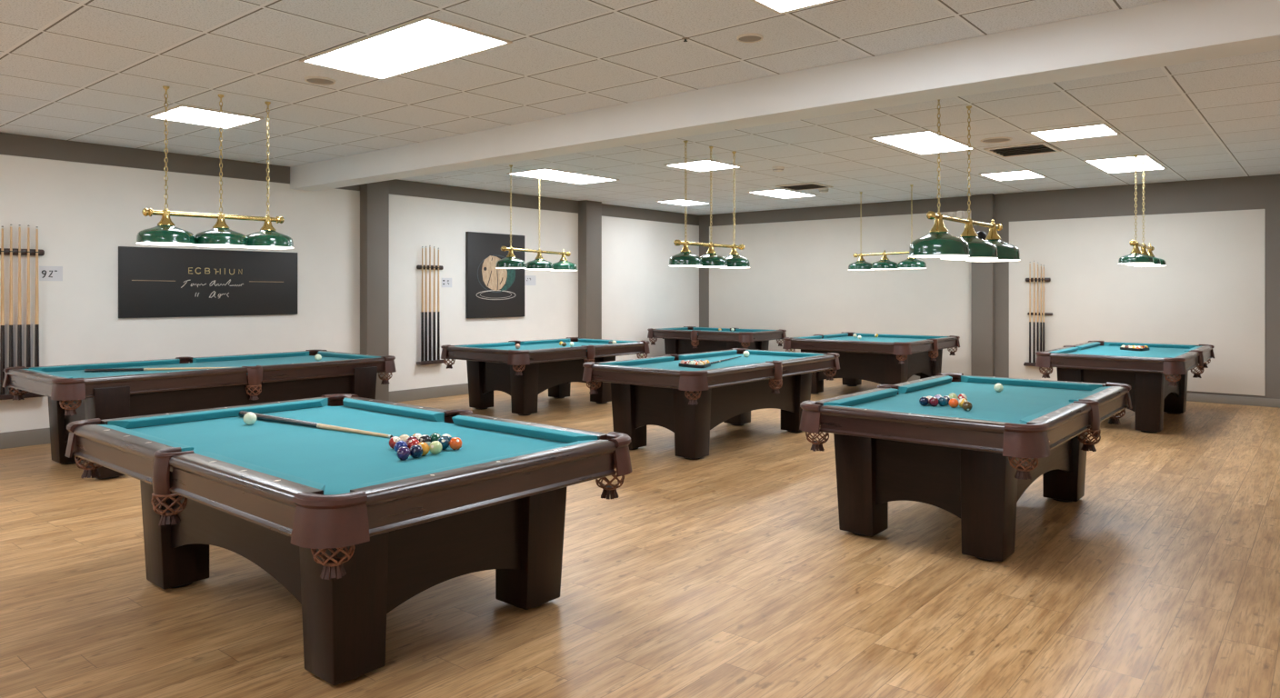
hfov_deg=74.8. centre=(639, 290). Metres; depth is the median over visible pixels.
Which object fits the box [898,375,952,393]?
cushion
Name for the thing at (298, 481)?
cushion
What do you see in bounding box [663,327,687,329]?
cushion
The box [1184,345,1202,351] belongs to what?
cushion
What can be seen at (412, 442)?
ball
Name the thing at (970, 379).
cushion
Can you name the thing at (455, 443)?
ball
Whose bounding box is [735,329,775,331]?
cushion
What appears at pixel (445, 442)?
ball
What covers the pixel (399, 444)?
ball
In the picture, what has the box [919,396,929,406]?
ball
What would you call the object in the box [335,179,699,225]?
trim
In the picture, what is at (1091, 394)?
cushion
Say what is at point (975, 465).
pool table
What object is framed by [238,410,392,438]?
pool cue
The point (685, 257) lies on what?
pendant lamp
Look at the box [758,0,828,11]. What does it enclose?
diffuser
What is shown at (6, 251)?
cue rack
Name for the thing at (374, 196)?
pillar
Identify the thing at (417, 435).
ball
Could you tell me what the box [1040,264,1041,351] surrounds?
pool cue
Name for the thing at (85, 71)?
ceiling
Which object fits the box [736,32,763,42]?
ceiling speaker
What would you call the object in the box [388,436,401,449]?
ball
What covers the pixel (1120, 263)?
diffuser
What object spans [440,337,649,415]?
pool table
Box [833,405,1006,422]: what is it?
cushion
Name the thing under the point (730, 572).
floor
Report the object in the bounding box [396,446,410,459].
ball
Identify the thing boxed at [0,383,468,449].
baseboard
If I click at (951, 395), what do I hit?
ball
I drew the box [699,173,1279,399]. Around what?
wall
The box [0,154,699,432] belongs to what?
wall
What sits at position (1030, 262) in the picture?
pool cue
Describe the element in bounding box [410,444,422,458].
ball
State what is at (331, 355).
cushion
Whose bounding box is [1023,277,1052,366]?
cue rack
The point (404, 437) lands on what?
ball
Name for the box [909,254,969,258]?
diffuser
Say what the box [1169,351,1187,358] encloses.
cushion
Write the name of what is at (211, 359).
cushion
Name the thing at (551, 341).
cushion
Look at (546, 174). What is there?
recessed light
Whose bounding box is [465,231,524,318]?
wall picture
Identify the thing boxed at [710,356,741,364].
pool cue
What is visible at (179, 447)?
cushion
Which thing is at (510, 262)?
pendant lamp
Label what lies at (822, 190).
smoke detector
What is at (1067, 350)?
cushion
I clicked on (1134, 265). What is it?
diffuser
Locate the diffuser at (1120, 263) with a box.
[1120,262,1153,264]
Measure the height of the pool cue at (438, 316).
1.524 m
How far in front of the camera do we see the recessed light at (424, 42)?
4.98 m
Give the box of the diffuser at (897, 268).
[897,268,924,269]
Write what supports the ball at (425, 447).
on the pool table at (354, 530)
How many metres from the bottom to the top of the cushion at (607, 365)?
0.051 m
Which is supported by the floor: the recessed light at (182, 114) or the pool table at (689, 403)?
the pool table at (689, 403)
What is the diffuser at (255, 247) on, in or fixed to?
attached to the pendant lamp at (165, 233)
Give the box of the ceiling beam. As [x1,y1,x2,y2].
[290,0,1279,190]
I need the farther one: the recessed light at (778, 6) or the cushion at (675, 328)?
the cushion at (675, 328)
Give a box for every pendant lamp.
[136,85,293,249]
[495,164,577,270]
[669,140,749,268]
[848,184,926,270]
[909,99,1019,261]
[1118,154,1166,266]
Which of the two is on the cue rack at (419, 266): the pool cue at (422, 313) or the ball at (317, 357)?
the pool cue at (422, 313)
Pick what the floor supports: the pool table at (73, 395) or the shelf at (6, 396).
the pool table at (73, 395)
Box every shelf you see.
[0,392,44,399]
[416,359,446,365]
[1023,362,1035,366]
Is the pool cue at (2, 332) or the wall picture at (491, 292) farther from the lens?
the wall picture at (491, 292)
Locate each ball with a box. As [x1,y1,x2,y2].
[242,412,257,424]
[314,354,321,360]
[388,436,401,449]
[393,440,408,451]
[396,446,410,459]
[399,434,409,441]
[405,436,418,443]
[407,439,419,449]
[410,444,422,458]
[411,433,421,439]
[418,434,431,445]
[418,442,429,455]
[429,440,442,454]
[430,432,440,441]
[437,437,449,449]
[440,433,451,441]
[449,437,462,449]
[742,350,749,357]
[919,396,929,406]
[929,397,939,406]
[938,397,947,406]
[942,395,950,405]
[948,392,957,399]
[948,398,959,408]
[957,393,967,400]
[958,398,968,408]
[961,401,972,410]
[993,383,1003,391]
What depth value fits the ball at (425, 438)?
3.75 m
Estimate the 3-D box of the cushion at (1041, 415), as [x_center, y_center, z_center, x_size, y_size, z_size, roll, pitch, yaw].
[2.233,0.686,4.597,0.060,0.051,0.965,0,0,40]
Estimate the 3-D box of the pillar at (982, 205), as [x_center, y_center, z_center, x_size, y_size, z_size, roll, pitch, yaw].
[5.169,0.000,12.601,0.310,2.900,0.120,0,0,40]
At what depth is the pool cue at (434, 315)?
11.25 m
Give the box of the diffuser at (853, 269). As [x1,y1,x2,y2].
[852,269,871,270]
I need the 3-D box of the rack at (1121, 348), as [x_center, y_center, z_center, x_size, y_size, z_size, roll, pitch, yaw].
[5.860,0.691,9.934,0.294,0.029,0.308,0,0,40]
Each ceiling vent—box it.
[775,181,833,190]
[983,141,1060,157]
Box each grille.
[307,78,333,84]
[739,35,760,41]
[982,138,1009,142]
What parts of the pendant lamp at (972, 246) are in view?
chain, lamp shade, chain, lamp shade, knob, lamp shade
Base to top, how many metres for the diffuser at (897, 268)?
0.011 m
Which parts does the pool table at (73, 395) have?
rail, leg, panel, rail, leg, rail, panel, rail, rail, rail, leg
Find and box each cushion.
[23,369,72,378]
[29,359,179,371]
[85,367,233,378]
[97,424,193,451]
[107,398,327,429]
[192,351,309,362]
[194,451,325,494]
[268,357,377,365]
[317,350,380,359]
[342,398,444,421]
[354,440,596,489]
[451,415,597,442]
[454,341,515,348]
[520,339,569,345]
[578,338,633,343]
[599,356,674,366]
[607,364,684,370]
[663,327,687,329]
[679,350,736,359]
[693,327,729,330]
[698,362,759,370]
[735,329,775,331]
[745,350,823,357]
[769,354,824,361]
[795,335,822,339]
[823,333,848,338]
[823,388,898,406]
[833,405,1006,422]
[856,333,947,339]
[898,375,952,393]
[960,375,1102,390]
[1019,402,1072,424]
[1049,347,1078,353]
[1068,386,1110,402]
[1075,341,1099,349]
[1103,341,1196,349]
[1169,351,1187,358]
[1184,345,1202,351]
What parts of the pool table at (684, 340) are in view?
leg, rail, panel, rail, leg, panel, leg, rail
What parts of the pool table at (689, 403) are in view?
leg, rail, rail, panel, leg, rail, leg, rail, panel, rail, leg, rail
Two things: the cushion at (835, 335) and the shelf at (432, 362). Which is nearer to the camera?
the shelf at (432, 362)
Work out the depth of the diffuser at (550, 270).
10.65 m
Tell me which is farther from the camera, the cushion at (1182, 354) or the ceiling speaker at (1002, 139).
the cushion at (1182, 354)
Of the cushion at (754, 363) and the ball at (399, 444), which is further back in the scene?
the cushion at (754, 363)
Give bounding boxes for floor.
[0,378,1279,697]
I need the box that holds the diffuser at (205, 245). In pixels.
[194,244,248,247]
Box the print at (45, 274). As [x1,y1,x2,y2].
[41,270,57,278]
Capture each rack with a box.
[0,248,44,399]
[416,264,446,365]
[678,362,710,368]
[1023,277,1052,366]
[1120,347,1149,350]
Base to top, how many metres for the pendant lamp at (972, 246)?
1.212 m
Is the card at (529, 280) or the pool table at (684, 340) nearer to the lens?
the card at (529, 280)
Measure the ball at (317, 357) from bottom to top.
0.068 m
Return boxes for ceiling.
[0,0,1279,215]
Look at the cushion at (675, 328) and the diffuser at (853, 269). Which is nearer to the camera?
the diffuser at (853, 269)
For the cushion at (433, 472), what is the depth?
3.17 m
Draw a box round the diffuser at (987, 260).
[967,259,1019,261]
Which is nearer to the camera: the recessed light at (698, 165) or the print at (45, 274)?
the print at (45, 274)
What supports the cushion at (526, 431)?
on the pool table at (354, 530)
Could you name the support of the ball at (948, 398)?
on the pool table at (975, 465)
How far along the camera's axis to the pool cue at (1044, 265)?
12.04 m
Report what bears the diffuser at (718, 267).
attached to the pendant lamp at (685, 257)
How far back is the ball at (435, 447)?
3.59 m
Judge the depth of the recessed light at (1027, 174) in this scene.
10.40 m
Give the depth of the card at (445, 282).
11.49 m
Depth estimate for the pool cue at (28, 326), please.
7.76 m
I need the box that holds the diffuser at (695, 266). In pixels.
[694,266,727,267]
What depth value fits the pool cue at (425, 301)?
11.15 m
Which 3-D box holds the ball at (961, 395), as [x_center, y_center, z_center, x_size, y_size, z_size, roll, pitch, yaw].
[2.034,0.677,5.279,0.057,0.057,0.057,0,0,-31]
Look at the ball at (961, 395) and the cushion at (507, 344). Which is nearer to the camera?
the ball at (961, 395)
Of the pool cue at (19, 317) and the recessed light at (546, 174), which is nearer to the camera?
the pool cue at (19, 317)
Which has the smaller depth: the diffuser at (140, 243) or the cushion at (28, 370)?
the diffuser at (140, 243)
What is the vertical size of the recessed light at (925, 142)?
0.012 m
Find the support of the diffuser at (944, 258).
attached to the pendant lamp at (972, 246)
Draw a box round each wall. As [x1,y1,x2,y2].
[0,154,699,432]
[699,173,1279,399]
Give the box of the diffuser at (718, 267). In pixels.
[718,267,749,268]
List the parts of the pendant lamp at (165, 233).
lamp shade, chain, lamp shade, chain, chain, lamp shade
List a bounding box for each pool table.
[2,350,396,479]
[65,393,632,685]
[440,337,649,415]
[582,348,839,459]
[647,326,786,354]
[782,331,959,394]
[799,372,1131,561]
[1035,340,1214,433]
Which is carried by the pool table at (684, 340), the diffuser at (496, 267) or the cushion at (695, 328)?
the cushion at (695, 328)
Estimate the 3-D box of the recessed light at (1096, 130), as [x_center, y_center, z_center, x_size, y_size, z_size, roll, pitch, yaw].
[3.975,-1.444,7.654,0.630,0.012,0.630,0,0,40]
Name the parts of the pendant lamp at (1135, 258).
lamp shade, chain, chain, lamp shade, lamp shade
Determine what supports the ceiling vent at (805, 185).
in the ceiling
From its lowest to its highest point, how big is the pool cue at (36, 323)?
1.554 m
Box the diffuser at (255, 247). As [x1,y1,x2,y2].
[243,246,293,249]
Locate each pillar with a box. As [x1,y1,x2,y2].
[360,180,389,401]
[578,200,601,339]
[970,193,994,376]
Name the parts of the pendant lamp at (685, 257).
lamp shade, chain, chain, lamp shade, chain, lamp shade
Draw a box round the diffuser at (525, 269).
[525,269,553,269]
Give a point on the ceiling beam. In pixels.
(1167, 33)
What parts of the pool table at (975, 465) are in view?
rail, leg, rail, panel, rail, leg, rail, panel, rail, leg, rail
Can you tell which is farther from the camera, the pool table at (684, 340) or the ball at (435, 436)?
the pool table at (684, 340)
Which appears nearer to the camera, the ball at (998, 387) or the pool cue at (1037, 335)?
the ball at (998, 387)
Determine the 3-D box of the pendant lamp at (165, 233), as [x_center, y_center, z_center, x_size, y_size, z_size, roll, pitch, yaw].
[-3.110,-0.900,6.178,1.074,1.142,0.371,0,0,-44]
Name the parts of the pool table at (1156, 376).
rail, leg, rail, rail, panel, leg, rail, panel, leg, rail, rail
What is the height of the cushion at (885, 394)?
0.051 m
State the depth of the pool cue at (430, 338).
11.20 m
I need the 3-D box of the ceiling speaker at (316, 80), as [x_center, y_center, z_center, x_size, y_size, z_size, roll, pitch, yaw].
[-2.200,-1.443,5.750,0.204,0.014,0.204,0,0,40]
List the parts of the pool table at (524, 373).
rail, leg, rail, panel, leg, rail, rail, leg, panel, leg, rail, rail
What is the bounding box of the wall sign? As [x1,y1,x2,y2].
[118,246,297,318]
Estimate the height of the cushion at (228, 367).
0.051 m
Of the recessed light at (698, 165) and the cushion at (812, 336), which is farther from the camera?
the cushion at (812, 336)
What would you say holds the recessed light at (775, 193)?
in the ceiling
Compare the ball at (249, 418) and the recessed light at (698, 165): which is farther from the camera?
the recessed light at (698, 165)
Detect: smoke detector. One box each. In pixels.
[771,166,784,171]
[818,188,829,192]
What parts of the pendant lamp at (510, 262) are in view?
lamp shade, chain, lamp shade, chain, lamp shade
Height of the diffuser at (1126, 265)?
0.011 m
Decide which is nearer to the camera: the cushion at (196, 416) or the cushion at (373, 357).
the cushion at (196, 416)
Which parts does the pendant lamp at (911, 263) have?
lamp shade, chain, lamp shade, lamp shade, chain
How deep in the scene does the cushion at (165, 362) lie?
7.60 m
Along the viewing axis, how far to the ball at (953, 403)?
5.03 m
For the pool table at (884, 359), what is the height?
0.800 m
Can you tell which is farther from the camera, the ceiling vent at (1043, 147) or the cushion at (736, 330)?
the cushion at (736, 330)
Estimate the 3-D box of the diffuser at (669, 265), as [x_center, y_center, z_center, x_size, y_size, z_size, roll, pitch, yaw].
[0.442,-0.244,8.085,0.327,0.011,0.327,0,0,41]
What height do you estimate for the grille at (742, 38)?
0.007 m
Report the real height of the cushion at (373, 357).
0.051 m
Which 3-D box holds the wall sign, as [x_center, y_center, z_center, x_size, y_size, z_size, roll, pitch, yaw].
[-4.628,-0.086,9.104,0.034,0.722,1.875,0,0,40]
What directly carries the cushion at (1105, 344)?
on the pool table at (1156, 376)
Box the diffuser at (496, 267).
[496,267,523,269]
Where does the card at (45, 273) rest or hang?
attached to the wall at (82, 213)
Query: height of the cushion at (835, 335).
0.051 m
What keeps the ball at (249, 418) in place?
on the pool table at (354, 530)
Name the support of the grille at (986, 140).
attached to the ceiling speaker at (1002, 139)
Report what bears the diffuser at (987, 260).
attached to the pendant lamp at (972, 246)
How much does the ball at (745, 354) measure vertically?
0.068 m
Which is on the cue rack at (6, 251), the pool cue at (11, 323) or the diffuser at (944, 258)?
the pool cue at (11, 323)
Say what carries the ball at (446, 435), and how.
on the pool table at (354, 530)
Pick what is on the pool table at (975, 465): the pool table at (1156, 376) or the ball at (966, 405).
the ball at (966, 405)
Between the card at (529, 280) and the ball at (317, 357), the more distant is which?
the card at (529, 280)
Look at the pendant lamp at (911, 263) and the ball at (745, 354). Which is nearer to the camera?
the ball at (745, 354)
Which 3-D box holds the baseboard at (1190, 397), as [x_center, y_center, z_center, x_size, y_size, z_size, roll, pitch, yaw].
[5.396,1.397,12.481,11.086,0.105,0.014,0,0,40]
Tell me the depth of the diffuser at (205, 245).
6.14 m
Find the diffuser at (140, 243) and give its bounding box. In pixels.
[136,241,195,245]
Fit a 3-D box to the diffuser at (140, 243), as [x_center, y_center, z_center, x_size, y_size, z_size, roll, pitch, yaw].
[-3.361,-0.335,5.933,0.367,0.011,0.367,0,0,-44]
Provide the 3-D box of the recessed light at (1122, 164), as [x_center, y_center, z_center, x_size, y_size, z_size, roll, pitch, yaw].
[5.566,-1.444,9.570,0.620,0.012,1.290,0,0,40]
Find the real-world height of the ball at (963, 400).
0.057 m
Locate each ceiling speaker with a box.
[303,76,335,85]
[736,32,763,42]
[980,136,1012,142]
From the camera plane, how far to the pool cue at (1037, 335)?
12.09 m
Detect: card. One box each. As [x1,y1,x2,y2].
[39,266,62,280]
[441,278,451,287]
[524,275,535,285]
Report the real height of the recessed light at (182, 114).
0.012 m
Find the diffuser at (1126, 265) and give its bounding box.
[1126,264,1159,265]
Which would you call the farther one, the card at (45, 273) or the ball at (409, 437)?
the card at (45, 273)
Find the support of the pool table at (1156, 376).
on the floor
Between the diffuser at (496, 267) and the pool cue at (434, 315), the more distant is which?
the pool cue at (434, 315)
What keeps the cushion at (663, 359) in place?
on the pool table at (689, 403)
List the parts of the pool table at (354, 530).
rail, leg, rail, panel, rail, leg, rail, panel, rail, leg, rail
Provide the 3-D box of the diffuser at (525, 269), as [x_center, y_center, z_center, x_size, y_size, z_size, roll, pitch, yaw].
[-1.230,-0.265,10.228,0.347,0.011,0.347,0,0,24]
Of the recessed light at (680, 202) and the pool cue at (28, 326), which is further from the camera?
the recessed light at (680, 202)
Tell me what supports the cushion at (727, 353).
on the pool table at (689, 403)
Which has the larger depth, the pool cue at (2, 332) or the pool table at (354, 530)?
the pool cue at (2, 332)
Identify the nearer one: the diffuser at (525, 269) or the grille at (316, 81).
the grille at (316, 81)
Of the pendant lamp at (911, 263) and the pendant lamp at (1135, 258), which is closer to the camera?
the pendant lamp at (1135, 258)
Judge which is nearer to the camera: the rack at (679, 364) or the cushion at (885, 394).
the cushion at (885, 394)
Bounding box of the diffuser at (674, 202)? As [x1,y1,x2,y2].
[660,200,705,205]
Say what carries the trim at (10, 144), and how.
attached to the wall at (82, 213)
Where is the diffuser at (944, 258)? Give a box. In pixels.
[940,257,997,259]
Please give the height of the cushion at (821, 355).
0.051 m
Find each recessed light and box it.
[147,104,263,129]
[299,15,512,79]
[506,168,619,184]
[655,199,711,205]
[663,159,742,171]
[747,189,817,198]
[750,0,838,14]
[869,130,976,154]
[978,169,1046,180]
[1028,122,1119,142]
[1083,154,1167,173]
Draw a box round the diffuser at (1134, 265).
[1133,265,1165,266]
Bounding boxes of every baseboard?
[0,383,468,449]
[907,375,1279,408]
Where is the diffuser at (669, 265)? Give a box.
[669,265,702,266]
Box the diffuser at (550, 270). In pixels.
[550,270,577,270]
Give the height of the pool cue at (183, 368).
0.029 m
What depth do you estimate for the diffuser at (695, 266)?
8.34 m
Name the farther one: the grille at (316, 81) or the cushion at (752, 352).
the cushion at (752, 352)
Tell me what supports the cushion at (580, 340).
on the pool table at (524, 373)
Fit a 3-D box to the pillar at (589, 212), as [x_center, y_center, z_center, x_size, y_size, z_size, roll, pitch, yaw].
[-0.812,0.000,13.562,0.190,2.900,0.360,0,0,40]
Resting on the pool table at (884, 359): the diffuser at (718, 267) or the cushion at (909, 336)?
the cushion at (909, 336)
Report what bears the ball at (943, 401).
on the pool table at (975, 465)
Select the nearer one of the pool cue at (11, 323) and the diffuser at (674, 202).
the pool cue at (11, 323)
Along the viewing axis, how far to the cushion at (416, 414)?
4.76 m
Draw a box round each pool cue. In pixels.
[0,226,5,394]
[8,224,13,393]
[17,224,21,393]
[25,225,30,392]
[34,226,39,367]
[84,367,228,372]
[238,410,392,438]
[420,246,423,360]
[424,246,427,360]
[428,245,431,360]
[432,246,435,359]
[437,248,439,359]
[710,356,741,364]
[1029,261,1030,362]
[1032,260,1035,362]
[1036,262,1039,356]
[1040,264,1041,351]
[1042,265,1044,351]
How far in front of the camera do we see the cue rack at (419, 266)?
11.22 m
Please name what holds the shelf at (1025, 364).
attached to the cue rack at (1047, 279)
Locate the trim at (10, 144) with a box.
[0,132,289,183]
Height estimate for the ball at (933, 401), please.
0.057 m
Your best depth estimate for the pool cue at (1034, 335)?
12.12 m
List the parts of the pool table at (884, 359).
leg, rail, panel, leg, leg, rail, panel, rail, leg, rail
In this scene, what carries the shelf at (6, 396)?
attached to the cue rack at (6, 251)
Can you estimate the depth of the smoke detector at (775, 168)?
9.76 m
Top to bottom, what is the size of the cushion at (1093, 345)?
0.051 m

